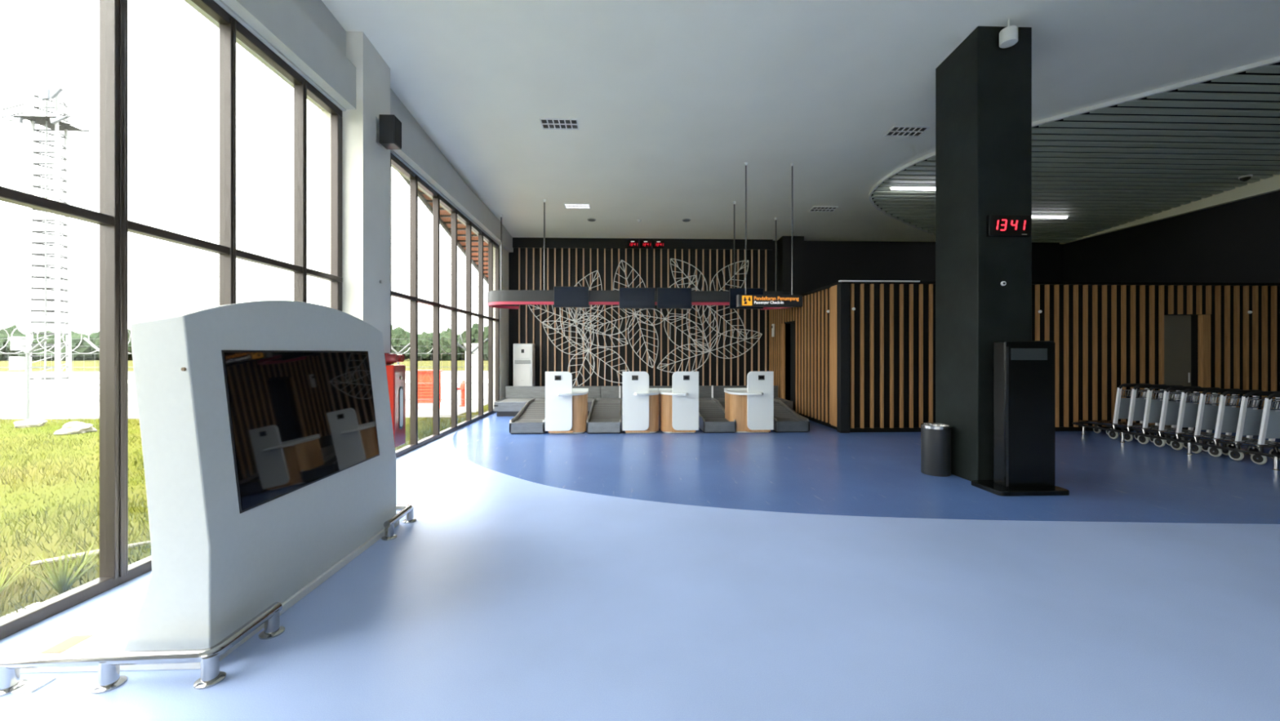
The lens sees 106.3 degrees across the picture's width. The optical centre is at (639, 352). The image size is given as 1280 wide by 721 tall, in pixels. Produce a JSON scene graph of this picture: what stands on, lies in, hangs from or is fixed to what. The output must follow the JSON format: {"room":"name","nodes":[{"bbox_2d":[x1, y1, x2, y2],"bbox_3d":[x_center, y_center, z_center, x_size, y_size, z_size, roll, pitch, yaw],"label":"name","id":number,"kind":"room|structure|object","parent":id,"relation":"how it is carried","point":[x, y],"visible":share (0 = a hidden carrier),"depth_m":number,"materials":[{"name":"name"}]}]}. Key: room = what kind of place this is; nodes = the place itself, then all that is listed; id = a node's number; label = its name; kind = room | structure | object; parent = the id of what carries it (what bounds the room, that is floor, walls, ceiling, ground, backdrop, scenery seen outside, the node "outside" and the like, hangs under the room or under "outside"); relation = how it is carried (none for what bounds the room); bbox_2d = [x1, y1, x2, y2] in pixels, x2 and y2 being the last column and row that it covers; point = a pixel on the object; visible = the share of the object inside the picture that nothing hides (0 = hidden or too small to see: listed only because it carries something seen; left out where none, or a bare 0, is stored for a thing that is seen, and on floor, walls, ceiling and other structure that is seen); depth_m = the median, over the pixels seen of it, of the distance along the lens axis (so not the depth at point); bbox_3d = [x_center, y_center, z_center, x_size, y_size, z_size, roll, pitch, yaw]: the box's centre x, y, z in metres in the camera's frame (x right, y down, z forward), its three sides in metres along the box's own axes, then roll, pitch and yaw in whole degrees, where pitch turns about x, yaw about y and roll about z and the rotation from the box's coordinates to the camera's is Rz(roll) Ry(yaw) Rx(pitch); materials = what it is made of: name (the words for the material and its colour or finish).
{"room":"airport terminal","nodes":[
{"label":"airport terminal","id":0,"kind":"room"},
{"bbox_2d":[183,0,513,408],"bbox_3d":[-3.485,-1.613,3.536,0.490,6.325,21.300,0,0,-2],"label":"wall","id":1,"kind":"structure","parent":0,"point":[345,67],"depth_m":5.74,"materials":[{"name":"grey paint"}]},
{"bbox_2d":[0,0,342,639],"bbox_3d":[-3.514,-0.670,3.535,0.112,4.440,4.400,0,0,-2],"label":"window","id":2,"kind":"structure","parent":1,"relation":"in","point":[112,218],"depth_m":3.21,"materials":[{"name":"clear glass"}]},
{"bbox_2d":[375,114,401,149],"bbox_3d":[-3.202,-2.810,6.117,0.248,0.360,0.200,0,0,-2],"label":"wall speaker","id":3,"kind":"object","parent":1,"relation":"attached to","point":[388,126],"visible":1,"depth_m":6.02,"materials":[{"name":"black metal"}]},
{"bbox_2d":[395,115,401,148],"bbox_3d":[-3.082,-2.810,6.121,0.008,0.330,0.170,0,0,-2],"label":"grille","id":4,"kind":"object","parent":3,"relation":"attached to","point":[397,122],"depth_m":6.12,"materials":[{"name":"black metal"}]},
{"bbox_2d":[384,352,404,364],"bbox_3d":[-3.236,0.075,6.296,0.190,0.150,0.220,0,0,-2],"label":"bell","id":5,"kind":"object","parent":1,"relation":"attached to","point":[390,357],"visible":0.88,"depth_m":6.21,"materials":[{"name":"red metal"}]},
{"bbox_2d":[386,364,405,447],"bbox_3d":[-3.231,0.690,6.291,0.200,1.060,0.310,0,0,-2],"label":"upper cabinet","id":6,"kind":"object","parent":1,"relation":"attached to","point":[396,374],"visible":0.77,"depth_m":6.22,"materials":[{"name":"red"}]},
{"bbox_2d":[398,172,488,284],"bbox_3d":[-4.552,-2.898,13.646,0.890,2.638,11.580,0,0,-2],"label":"roof overhang","id":7,"kind":"object","parent":1,"relation":"attached to","point":[445,216],"visible":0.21,"depth_m":12.61,"materials":[{"name":"brown wood"}]},
{"bbox_2d":[390,152,499,457],"bbox_3d":[-3.719,-0.670,9.681,0.112,4.440,6.560,0,0,-2],"label":"window","id":8,"kind":"structure","parent":1,"relation":"in","point":[415,180],"depth_m":8.69,"materials":[{"name":"brown metal"}]},
{"bbox_2d":[0,411,1279,720],"bbox_3d":[4.886,1.609,3.815,16.980,0.122,21.300,0,0,-2],"label":"floor","id":9,"kind":"structure","parent":0,"point":[505,597],"depth_m":3.03,"materials":[{"name":"blue plastic"}]},
{"bbox_2d":[10,676,56,693],"bbox_3d":[-2.841,1.546,2.234,0.130,0.008,0.095,0,0,-2],"label":"lid","id":10,"kind":"object","parent":9,"relation":"on","point":[33,684],"visible":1,"depth_m":2.23,"materials":[{"name":"white"}]},
{"bbox_2d":[0,601,284,696],"bbox_3d":[-2.651,1.474,2.428,1.364,0.152,0.526,0,0,-2],"label":"guard rail","id":11,"kind":"object","parent":9,"relation":"on","point":[108,663],"visible":1,"depth_m":2.23,"materials":[{"name":"silver metal"}]},
{"bbox_2d":[20,300,399,672],"bbox_3d":[-2.611,0.601,3.330,0.942,1.899,1.990,0,0,-2],"label":"kiosk","id":12,"kind":"object","parent":9,"relation":"on","point":[267,432],"visible":0.87,"depth_m":2.68,"materials":[{"name":"grey paint"}]},
{"bbox_2d":[36,634,97,653],"bbox_3d":[-2.939,1.496,2.463,0.120,0.008,0.170,0,0,-2],"label":"socket","id":13,"kind":"object","parent":12,"relation":"attached to","point":[73,641],"visible":0.82,"depth_m":2.46,"materials":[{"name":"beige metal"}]},
{"bbox_2d":[381,503,416,540],"bbox_3d":[-2.595,1.474,4.211,1.093,0.152,0.526,0,0,-2],"label":"guard rail","id":14,"kind":"object","parent":9,"relation":"on","point":[406,509],"visible":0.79,"depth_m":4.16,"materials":[{"name":"silver metal"}]},
{"bbox_2d":[513,343,534,386],"bbox_3d":[-3.274,0.645,13.570,0.540,1.810,0.417,0,0,-2],"label":"air conditioner","id":15,"kind":"object","parent":9,"relation":"on","point":[523,353],"visible":0.78,"depth_m":13.37,"materials":[{"name":"white plastic"}]},
{"bbox_2d":[514,360,530,362],"bbox_3d":[-3.267,0.249,13.374,0.440,0.102,0.020,0,0,-2],"label":"grille","id":16,"kind":"object","parent":15,"relation":"attached to","point":[515,361],"depth_m":13.36,"materials":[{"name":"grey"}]},
{"bbox_2d":[509,398,546,434],"bbox_3d":[-2.194,1.320,10.358,0.665,0.460,2.450,0,0,-2],"label":"belt","id":17,"kind":"object","parent":9,"relation":"on","point":[531,419],"visible":0.78,"depth_m":9.57,"materials":[{"name":"grey metal"}]},
{"bbox_2d":[545,371,588,433],"bbox_3d":[-1.422,0.953,9.378,0.772,1.195,0.760,0,0,-2],"label":"desk","id":18,"kind":"object","parent":9,"relation":"on","point":[566,406],"visible":1,"depth_m":9.12,"materials":[{"name":"white plastic"}]},
{"bbox_2d":[556,390,588,395],"bbox_3d":[-1.395,0.782,9.379,0.717,0.045,0.760,0,0,-2],"label":"countertop","id":19,"kind":"structure","parent":18,"relation":"on","point":[574,392],"depth_m":9.08,"materials":[{"name":"white laminate"}]},
{"bbox_2d":[586,397,622,433],"bbox_3d":[-0.732,1.320,10.406,0.670,0.460,2.450,0,0,-2],"label":"belt","id":20,"kind":"object","parent":9,"relation":"on","point":[605,416],"visible":1,"depth_m":9.82,"materials":[{"name":"grey metal"}]},
{"bbox_2d":[622,371,659,433],"bbox_3d":[0.019,0.953,9.426,0.727,1.195,0.760,0,0,-2],"label":"desk","id":21,"kind":"object","parent":9,"relation":"on","point":[640,402],"visible":1,"depth_m":9.17,"materials":[{"name":"white plastic"}]},
{"bbox_2d":[634,390,659,395],"bbox_3d":[0.047,0.782,9.427,0.672,0.045,0.760,0,0,-2],"label":"countertop","id":22,"kind":"structure","parent":21,"relation":"on","point":[651,392],"depth_m":9.12,"materials":[{"name":"white laminate"}]},
{"bbox_2d":[493,385,792,416],"bbox_3d":[0.104,1.215,12.348,7.330,0.670,1.205,0,0,-2],"label":"conveyor","id":23,"kind":"object","parent":9,"relation":"on","point":[516,397],"visible":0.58,"depth_m":12.78,"materials":[{"name":"black plastic"}]},
{"bbox_2d":[658,371,698,432],"bbox_3d":[0.757,0.953,9.450,0.727,1.195,0.760,0,0,-2],"label":"desk","id":24,"kind":"object","parent":9,"relation":"on","point":[679,403],"visible":0.97,"depth_m":9.20,"materials":[{"name":"white plastic"}]},
{"bbox_2d":[658,390,687,395],"bbox_3d":[0.730,0.782,9.450,0.672,0.045,0.760,0,0,-2],"label":"countertop","id":25,"kind":"structure","parent":24,"relation":"on","point":[662,392],"depth_m":9.16,"materials":[{"name":"white laminate"}]},
{"bbox_2d":[698,397,736,432],"bbox_3d":[1.502,1.320,10.481,0.640,0.460,2.450,0,0,-2],"label":"belt","id":26,"kind":"object","parent":9,"relation":"on","point":[712,419],"visible":0.75,"depth_m":9.67,"materials":[{"name":"grey metal"}]},
{"bbox_2d":[724,371,773,432],"bbox_3d":[2.154,0.953,9.497,0.832,1.195,0.760,0,0,-2],"label":"desk","id":27,"kind":"object","parent":9,"relation":"on","point":[752,406],"visible":0.97,"depth_m":9.25,"materials":[{"name":"white laminate"}]},
{"bbox_2d":[724,390,763,395],"bbox_3d":[2.126,0.782,9.496,0.777,0.045,0.760,0,0,-2],"label":"countertop","id":28,"kind":"structure","parent":27,"relation":"on","point":[731,392],"depth_m":9.24,"materials":[{"name":"white laminate"}]},
{"bbox_2d":[771,398,809,432],"bbox_3d":[2.921,1.320,10.528,0.660,0.460,2.450,0,0,-2],"label":"belt","id":29,"kind":"object","parent":9,"relation":"on","point":[786,420],"visible":0.56,"depth_m":9.44,"materials":[{"name":"grey metal"}]},
{"bbox_2d":[920,422,951,476],"bbox_3d":[3.797,1.234,6.160,0.336,0.632,0.336,0,0,-2],"label":"waste bin","id":30,"kind":"object","parent":9,"relation":"on","point":[935,437],"visible":1,"depth_m":6.03,"materials":[{"name":"black metal"}]},
{"bbox_2d":[935,26,1031,480],"bbox_3d":[4.308,-1.165,6.069,0.656,5.430,0.775,0,0,-2],"label":"column","id":31,"kind":"structure","parent":9,"relation":"on","point":[984,88],"depth_m":5.69,"materials":[{"name":"black paint"}]},
{"bbox_2d":[1000,280,1006,285],"bbox_3d":[4.294,-0.820,5.666,0.052,0.051,0.038,0,0,-2],"label":"wall sensor","id":32,"kind":"object","parent":31,"relation":"attached to","point":[1002,283],"visible":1,"depth_m":5.66,"materials":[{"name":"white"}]},
{"bbox_2d":[986,214,1031,236],"bbox_3d":[4.344,-1.495,5.653,0.500,0.250,0.060,0,0,-2],"label":"digital clock","id":33,"kind":"object","parent":31,"relation":"attached to","point":[997,225],"visible":1,"depth_m":5.63,"materials":[{"name":"black plastic"}]},
{"bbox_2d":[971,340,1069,496],"bbox_3d":[4.282,0.708,5.431,0.800,1.685,0.470,0,0,-2],"label":"terminal","id":34,"kind":"object","parent":9,"relation":"on","point":[1024,371],"visible":1,"depth_m":5.36,"materials":[{"name":"black metal"}]},
{"bbox_2d":[1078,383,1154,439],"bbox_3d":[8.808,1.044,8.913,0.664,1.003,0.934,0,0,-2],"label":"luggage trolley","id":35,"kind":"object","parent":9,"relation":"on","point":[1122,405],"visible":0.61,"depth_m":8.61,"materials":[{"name":"silver metal"}]},
{"bbox_2d":[1120,389,1154,396],"bbox_3d":[8.821,0.713,8.527,0.460,0.146,0.161,0,0,-2],"label":"basket","id":36,"kind":"object","parent":35,"relation":"on","point":[1122,390],"depth_m":8.58,"materials":[{"name":"silver metal"}]},
{"bbox_2d":[1092,384,1167,441],"bbox_3d":[8.816,1.044,8.665,0.664,1.003,0.934,0,0,-2],"label":"luggage trolley","id":37,"kind":"object","parent":9,"relation":"on","point":[1137,406],"visible":0.49,"depth_m":8.36,"materials":[{"name":"silver metal"}]},
{"bbox_2d":[1135,390,1164,398],"bbox_3d":[8.829,0.713,8.279,0.460,0.146,0.161,0,0,-2],"label":"basket","id":38,"kind":"object","parent":37,"relation":"on","point":[1136,397],"depth_m":8.33,"materials":[{"name":"silver metal"}]},
{"bbox_2d":[1105,385,1184,444],"bbox_3d":[8.825,1.044,8.418,0.664,1.003,0.934,0,0,-2],"label":"luggage trolley","id":39,"kind":"object","parent":9,"relation":"on","point":[1153,410],"visible":0.53,"depth_m":8.11,"materials":[{"name":"silver metal"}]},
{"bbox_2d":[1151,391,1182,399],"bbox_3d":[8.837,0.713,8.032,0.460,0.146,0.161,0,0,-2],"label":"basket","id":40,"kind":"object","parent":39,"relation":"on","point":[1159,392],"depth_m":8.08,"materials":[{"name":"silver metal"}]},
{"bbox_2d":[1119,386,1202,447],"bbox_3d":[8.833,1.044,8.171,0.664,1.003,0.934,0,0,-2],"label":"luggage trolley","id":41,"kind":"object","parent":9,"relation":"on","point":[1170,411],"visible":0.56,"depth_m":7.87,"materials":[{"name":"silver metal"}]},
{"bbox_2d":[1168,392,1201,400],"bbox_3d":[8.846,0.713,7.784,0.460,0.146,0.161,0,0,-2],"label":"basket","id":42,"kind":"object","parent":41,"relation":"on","point":[1175,393],"depth_m":7.84,"materials":[{"name":"silver metal"}]},
{"bbox_2d":[1072,422,1279,471],"bbox_3d":[8.454,1.448,7.439,0.970,0.204,4.221,0,0,13],"label":"guard rail","id":43,"kind":"object","parent":9,"relation":"on","point":[1276,457],"visible":0.97,"depth_m":7.30,"materials":[{"name":"silver metal"}]},
{"bbox_2d":[1135,387,1221,449],"bbox_3d":[8.841,1.044,7.923,0.664,1.003,0.934,0,0,-2],"label":"luggage trolley","id":44,"kind":"object","parent":9,"relation":"on","point":[1188,413],"visible":0.57,"depth_m":7.62,"materials":[{"name":"silver metal"}]},
{"bbox_2d":[1186,394,1220,402],"bbox_3d":[8.854,0.713,7.537,0.460,0.146,0.161,0,0,-2],"label":"basket","id":45,"kind":"object","parent":44,"relation":"on","point":[1188,395],"depth_m":7.59,"materials":[{"name":"silver metal"}]},
{"bbox_2d":[1149,388,1243,453],"bbox_3d":[8.849,1.044,7.676,0.664,1.003,0.934,0,0,-2],"label":"luggage trolley","id":46,"kind":"object","parent":9,"relation":"on","point":[1206,417],"visible":0.58,"depth_m":7.37,"materials":[{"name":"silver metal"}]},
{"bbox_2d":[1204,395,1243,404],"bbox_3d":[8.862,0.713,7.290,0.460,0.146,0.161,0,0,-2],"label":"basket","id":47,"kind":"object","parent":46,"relation":"on","point":[1232,396],"depth_m":7.34,"materials":[{"name":"silver metal"}]},
{"bbox_2d":[1167,389,1266,457],"bbox_3d":[8.857,1.044,7.428,0.664,1.003,0.934,0,0,-2],"label":"luggage trolley","id":48,"kind":"object","parent":9,"relation":"on","point":[1227,420],"visible":0.55,"depth_m":7.13,"materials":[{"name":"silver metal"}]},
{"bbox_2d":[1225,396,1266,405],"bbox_3d":[8.870,0.713,7.042,0.460,0.146,0.161,0,0,-2],"label":"basket","id":49,"kind":"object","parent":48,"relation":"on","point":[1253,397],"depth_m":7.09,"materials":[{"name":"silver metal"}]},
{"bbox_2d":[1183,391,1279,460],"bbox_3d":[8.866,1.044,7.181,0.664,1.003,0.934,0,0,-2],"label":"luggage trolley","id":50,"kind":"object","parent":9,"relation":"on","point":[1249,423],"visible":0.69,"depth_m":6.88,"materials":[{"name":"silver metal"}]},
{"bbox_2d":[1246,398,1279,408],"bbox_3d":[8.879,0.713,6.795,0.460,0.146,0.161,0,0,-2],"label":"basket","id":51,"kind":"object","parent":50,"relation":"on","point":[1275,399],"depth_m":6.85,"materials":[{"name":"silver metal"}]},
{"bbox_2d":[1202,392,1279,464],"bbox_3d":[8.874,1.044,6.934,0.664,1.003,0.934,0,0,-2],"label":"luggage trolley","id":52,"kind":"object","parent":9,"relation":"on","point":[1270,421],"visible":0.77,"depth_m":6.64,"materials":[{"name":"silver metal"}]},
{"bbox_2d":[1270,400,1279,409],"bbox_3d":[8.887,0.713,6.548,0.460,0.146,0.161,0,0,-2],"label":"basket","id":53,"kind":"object","parent":52,"relation":"on","point":[1271,406],"depth_m":6.60,"materials":[{"name":"silver metal"}]},
{"bbox_2d":[508,235,1063,386],"bbox_3d":[4.578,-0.930,14.085,16.910,4.960,0.750,0,0,-2],"label":"wall","id":54,"kind":"structure","parent":0,"point":[816,264],"depth_m":14.02,"materials":[{"name":"black paint"}]},
{"bbox_2d":[626,240,637,247],"bbox_3d":[-0.217,-3.150,13.880,0.310,0.200,0.060,0,0,-2],"label":"clock","id":55,"kind":"object","parent":54,"relation":"attached to","point":[630,243],"visible":1,"depth_m":13.86,"materials":[{"name":"black plastic"}]},
{"bbox_2d":[528,257,762,386],"bbox_3d":[0.169,-0.838,13.819,6.733,3.744,0.230,0,0,-2],"label":"wall sculpture","id":56,"kind":"object","parent":54,"relation":"attached to","point":[635,314],"visible":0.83,"depth_m":13.73,"materials":[{"name":"white metal"}]},
{"bbox_2d":[640,240,650,247],"bbox_3d":[0.157,-3.150,13.893,0.310,0.200,0.060,0,0,-2],"label":"clock","id":57,"kind":"object","parent":54,"relation":"attached to","point":[643,243],"visible":1,"depth_m":13.87,"materials":[{"name":"black plastic"}]},
{"bbox_2d":[653,240,663,248],"bbox_3d":[0.532,-3.150,13.905,0.310,0.200,0.060,0,0,-2],"label":"clock","id":58,"kind":"object","parent":54,"relation":"attached to","point":[660,244],"visible":1,"depth_m":13.88,"materials":[{"name":"black plastic"}]},
{"bbox_2d":[321,0,1279,241],"bbox_3d":[4.796,-4.133,3.812,17.160,1.684,21.300,0,0,-2],"label":"ceiling","id":59,"kind":"structure","parent":0,"point":[670,100],"depth_m":6.78,"materials":[{"name":"paint"}]},
{"bbox_2d":[539,117,579,129],"bbox_3d":[-1.300,-3.703,7.770,0.600,0.038,0.310,0,0,-2],"label":"vent","id":60,"kind":"object","parent":59,"relation":"in","point":[546,123],"visible":1,"depth_m":7.77,"materials":[{"name":"white metal"}]},
{"bbox_2d":[564,203,591,208],"bbox_3d":[-1.479,-3.471,11.346,0.600,0.038,0.310,0,0,-2],"label":"recessed light","id":61,"kind":"object","parent":59,"relation":"in","point":[567,206],"visible":1,"depth_m":11.34,"materials":[{"name":"white plastic"}]},
{"bbox_2d":[586,217,595,221],"bbox_3d":[-1.241,-3.409,12.315,0.229,0.031,0.229,0,0,-8],"label":"ceiling speaker","id":62,"kind":"object","parent":59,"relation":"attached to","point":[588,219],"visible":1,"depth_m":12.28,"materials":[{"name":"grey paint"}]},
{"bbox_2d":[487,199,793,309],"bbox_3d":[0.043,-2.305,11.608,7.336,2.401,1.200,0,0,-2],"label":"sign frame","id":63,"kind":"object","parent":59,"relation":"hanging from","point":[500,299],"visible":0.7,"depth_m":10.99,"materials":[{"name":"black metal"}]},
{"bbox_2d":[554,286,588,307],"bbox_3d":[-1.557,-1.268,10.908,0.785,0.475,0.097,0,0,-2],"label":"monitor","id":64,"kind":"object","parent":63,"relation":"attached to","point":[564,296],"visible":1,"depth_m":10.86,"materials":[{"name":"black plastic"}]},
{"bbox_2d":[618,287,654,308],"bbox_3d":[-0.068,-1.248,10.957,0.815,0.475,0.097,0,0,-2],"label":"monitor","id":65,"kind":"object","parent":63,"relation":"attached to","point":[628,297],"visible":1,"depth_m":10.91,"materials":[{"name":"black plastic"}]},
{"bbox_2d":[657,287,691,308],"bbox_3d":[0.784,-1.248,10.986,0.790,0.475,0.097,0,0,-2],"label":"monitor","id":66,"kind":"object","parent":63,"relation":"attached to","point":[667,297],"visible":1,"depth_m":10.94,"materials":[{"name":"black plastic"}]},
{"bbox_2d":[728,288,763,308],"bbox_3d":[2.443,-1.248,11.041,0.780,0.475,0.097,0,0,-2],"label":"monitor","id":67,"kind":"object","parent":63,"relation":"attached to","point":[733,292],"visible":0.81,"depth_m":10.99,"materials":[{"name":"black plastic"}]},
{"bbox_2d":[681,218,690,222],"bbox_3d":[1.195,-3.412,12.356,0.229,0.031,0.229,0,0,-8],"label":"ceiling speaker","id":68,"kind":"object","parent":59,"relation":"attached to","point":[682,220],"visible":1,"depth_m":12.31,"materials":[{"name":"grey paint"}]},
{"bbox_2d":[736,162,802,306],"bbox_3d":[2.478,-2.256,9.183,1.245,2.752,0.138,0,0,-2],"label":"hanging sign","id":69,"kind":"object","parent":59,"relation":"hanging from","point":[742,300],"visible":1,"depth_m":9.14,"materials":[{"name":"black plastic"}]},
{"bbox_2d":[808,206,838,212],"bbox_3d":[4.427,-3.468,11.583,0.600,0.038,0.310,0,0,-2],"label":"vent","id":70,"kind":"object","parent":59,"relation":"in","point":[830,209],"visible":1,"depth_m":11.58,"materials":[{"name":"white metal"}]},
{"bbox_2d":[884,125,929,137],"bbox_3d":[4.455,-3.700,8.022,0.600,0.038,0.310,0,0,-2],"label":"vent","id":71,"kind":"object","parent":59,"relation":"in","point":[896,131],"visible":1,"depth_m":8.02,"materials":[{"name":"white metal"}]},
{"bbox_2d":[999,18,1017,48],"bbox_3d":[4.277,-3.729,5.571,0.176,0.287,0.176,0,0,-2],"label":"loudspeaker","id":72,"kind":"object","parent":59,"relation":"hanging from","point":[1008,36],"visible":1,"depth_m":5.52,"materials":[{"name":"white plastic"}]},
{"bbox_2d":[869,56,1279,242],"bbox_3d":[8.947,-3.681,8.054,7.810,0.862,12.334,0,0,-2],"label":"ceiling panel","id":73,"kind":"object","parent":59,"relation":"attached to","point":[1113,163],"visible":0.85,"depth_m":8.87,"materials":[{"name":"black metal"}]},
{"bbox_2d":[888,185,935,190],"bbox_3d":[5.975,-3.480,10.155,1.380,0.077,0.110,0,0,-2],"label":"lamp","id":74,"kind":"object","parent":73,"relation":"attached to","point":[892,187],"visible":0.65,"depth_m":10.12,"materials":[{"name":"white plastic"}]},
{"bbox_2d":[1031,214,1069,217],"bbox_3d":[10.034,-3.376,11.891,1.150,0.077,0.110,0,0,-2],"label":"lamp","id":75,"kind":"object","parent":73,"relation":"attached to","point":[1033,215],"visible":0.65,"depth_m":11.86,"materials":[{"name":"white plastic"}]},
{"bbox_2d":[1238,174,1252,181],"bbox_3d":[12.185,-3.506,9.661,0.180,0.104,0.180,0,0,-2],"label":"ceiling camera","id":76,"kind":"object","parent":73,"relation":"attached to","point":[1246,177],"visible":1,"depth_m":9.62,"materials":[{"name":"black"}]},
{"bbox_2d":[768,280,1279,432],"bbox_3d":[8.295,0.072,11.853,9.030,2.955,4.860,0,0,-2],"label":"wall","id":77,"kind":"structure","parent":0,"point":[870,367],"depth_m":9.53,"materials":[{"name":"black wood"}]},
{"bbox_2d":[771,324,774,337],"bbox_3d":[3.726,-0.630,13.452,0.056,0.360,0.120,0,0,-2],"label":"wall phone","id":78,"kind":"object","parent":77,"relation":"attached to","point":[772,325],"visible":1,"depth_m":13.41,"materials":[{"name":"white plastic"}]},
{"bbox_2d":[790,322,795,411],"bbox_3d":[4.015,0.385,12.361,0.091,2.330,0.800,0,0,-2],"label":"door","id":79,"kind":"structure","parent":77,"relation":"in","point":[793,326],"depth_m":12.56,"materials":[{"name":"black paint"}]},
{"bbox_2d":[1164,315,1191,426],"bbox_3d":[10.812,0.395,9.730,0.740,2.310,0.092,0,0,-2],"label":"door","id":80,"kind":"structure","parent":77,"relation":"in","point":[1177,328],"depth_m":9.73,"materials":[{"name":"brown"}]},
{"bbox_2d":[1059,174,1279,391],"bbox_3d":[13.166,-1.562,3.941,0.420,6.225,21.000,0,0,-2],"label":"wall","id":81,"kind":"structure","parent":0,"point":[1233,235],"depth_m":11.06,"materials":[{"name":"black paint"}]},
{"label":"outside","id":82,"kind":"structure","parent":0,"visible":0},
{"bbox_2d":[0,358,488,619],"bbox_3d":[-164.908,1.785,144.586,520.000,0.330,540.000,0,0,-2],"label":"ground","id":83,"kind":"structure","parent":82,"point":[85,371],"depth_m":7.45,"materials":[{"name":"plant"}]},
{"bbox_2d":[0,555,39,591],"bbox_3d":[-4.341,1.532,3.301,0.410,0.257,0.323,0,0,37],"label":"grass tuft","id":84,"kind":"object","parent":83,"relation":"on","point":[3,575],"visible":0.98,"depth_m":3.33,"materials":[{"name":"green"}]},
{"bbox_2d":[13,417,47,427],"bbox_3d":[-13.652,1.601,10.762,0.454,0.257,0.472,0,0,30],"label":"rock","id":85,"kind":"object","parent":83,"relation":"on","point":[33,422],"visible":0.86,"depth_m":10.65,"materials":[{"name":"stone"}]},
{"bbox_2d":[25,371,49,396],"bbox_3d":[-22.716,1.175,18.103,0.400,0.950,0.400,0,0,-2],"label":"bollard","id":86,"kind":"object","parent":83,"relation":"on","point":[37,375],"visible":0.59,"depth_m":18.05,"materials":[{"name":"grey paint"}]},
{"bbox_2d":[0,55,99,395],"bbox_3d":[-24.423,-5.200,19.797,3.600,13.700,2.800,0,0,-2],"label":"lattice tower","id":87,"kind":"structure","parent":83,"relation":"on","point":[55,123],"depth_m":19.49,"materials":[{"name":"white metal"}]},
{"bbox_2d":[26,543,99,593],"bbox_3d":[-3.932,1.498,3.326,0.438,0.324,0.386,0,0,-39],"label":"grass tuft","id":88,"kind":"object","parent":83,"relation":"on","point":[60,580],"visible":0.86,"depth_m":3.29,"materials":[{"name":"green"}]},
{"bbox_2d":[53,421,97,435],"bbox_3d":[-11.616,1.581,9.892,0.514,0.336,0.584,0,0,-2],"label":"rock","id":89,"kind":"object","parent":83,"relation":"on","point":[72,427],"visible":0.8,"depth_m":9.78,"materials":[{"name":"stone"}]},
{"bbox_2d":[57,542,99,571],"bbox_3d":[-4.208,1.555,3.615,0.234,0.211,0.350,0,0,-44],"label":"grass tuft","id":90,"kind":"object","parent":83,"relation":"on","point":[82,558],"visible":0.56,"depth_m":3.62,"materials":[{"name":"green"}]},
{"bbox_2d":[30,540,151,565],"bbox_3d":[-4.395,1.615,3.910,0.719,0.044,0.066,0,0,-41],"label":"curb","id":91,"kind":"object","parent":83,"relation":"on","point":[49,560],"visible":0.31,"depth_m":3.81,"materials":[{"name":"concrete"}]},
{"bbox_2d":[0,415,473,619],"bbox_3d":[-11.653,1.569,5.026,16.107,0.173,13.907,0,0,-2],"label":"grass","id":92,"kind":"structure","parent":83,"relation":"on","point":[68,531],"depth_m":4.92,"materials":[{"name":"green plant"}]},
{"bbox_2d":[0,323,488,360],"bbox_3d":[-83.097,-2.269,104.282,175.256,10.539,21.056,0,0,-2],"label":"forest","id":93,"kind":"object","parent":83,"relation":"on","point":[398,332],"visible":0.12,"depth_m":99.83,"materials":[{"name":"green plant"}]},
{"bbox_2d":[0,326,488,421],"bbox_3d":[-11.369,0.514,11.628,15.269,2.272,0.660,0,0,-2],"label":"wire fence","id":94,"kind":"object","parent":83,"relation":"on","point":[28,384],"visible":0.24,"depth_m":11.55,"materials":[{"name":"grey metal"}]},
{"bbox_2d":[417,369,443,403],"bbox_3d":[-6.220,1.075,14.001,0.800,1.150,0.380,0,0,-2],"label":"base cabinet","id":95,"kind":"object","parent":83,"relation":"on","point":[424,390],"visible":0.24,"depth_m":13.86,"materials":[{"name":"red"}]},
{"bbox_2d":[457,380,465,406],"bbox_3d":[-5.447,1.250,14.827,0.520,0.800,0.276,0,0,-2],"label":"fire hydrant","id":96,"kind":"object","parent":83,"relation":"on","point":[462,387],"visible":0.56,"depth_m":14.75,"materials":[{"name":"red"}]},
{"bbox_2d":[463,342,478,412],"bbox_3d":[-4.701,0.690,13.451,0.360,1.920,0.360,0,0,-2],"label":"gate pillar","id":97,"kind":"structure","parent":83,"relation":"on","point":[475,357],"depth_m":13.30,"materials":[{"name":"white"}]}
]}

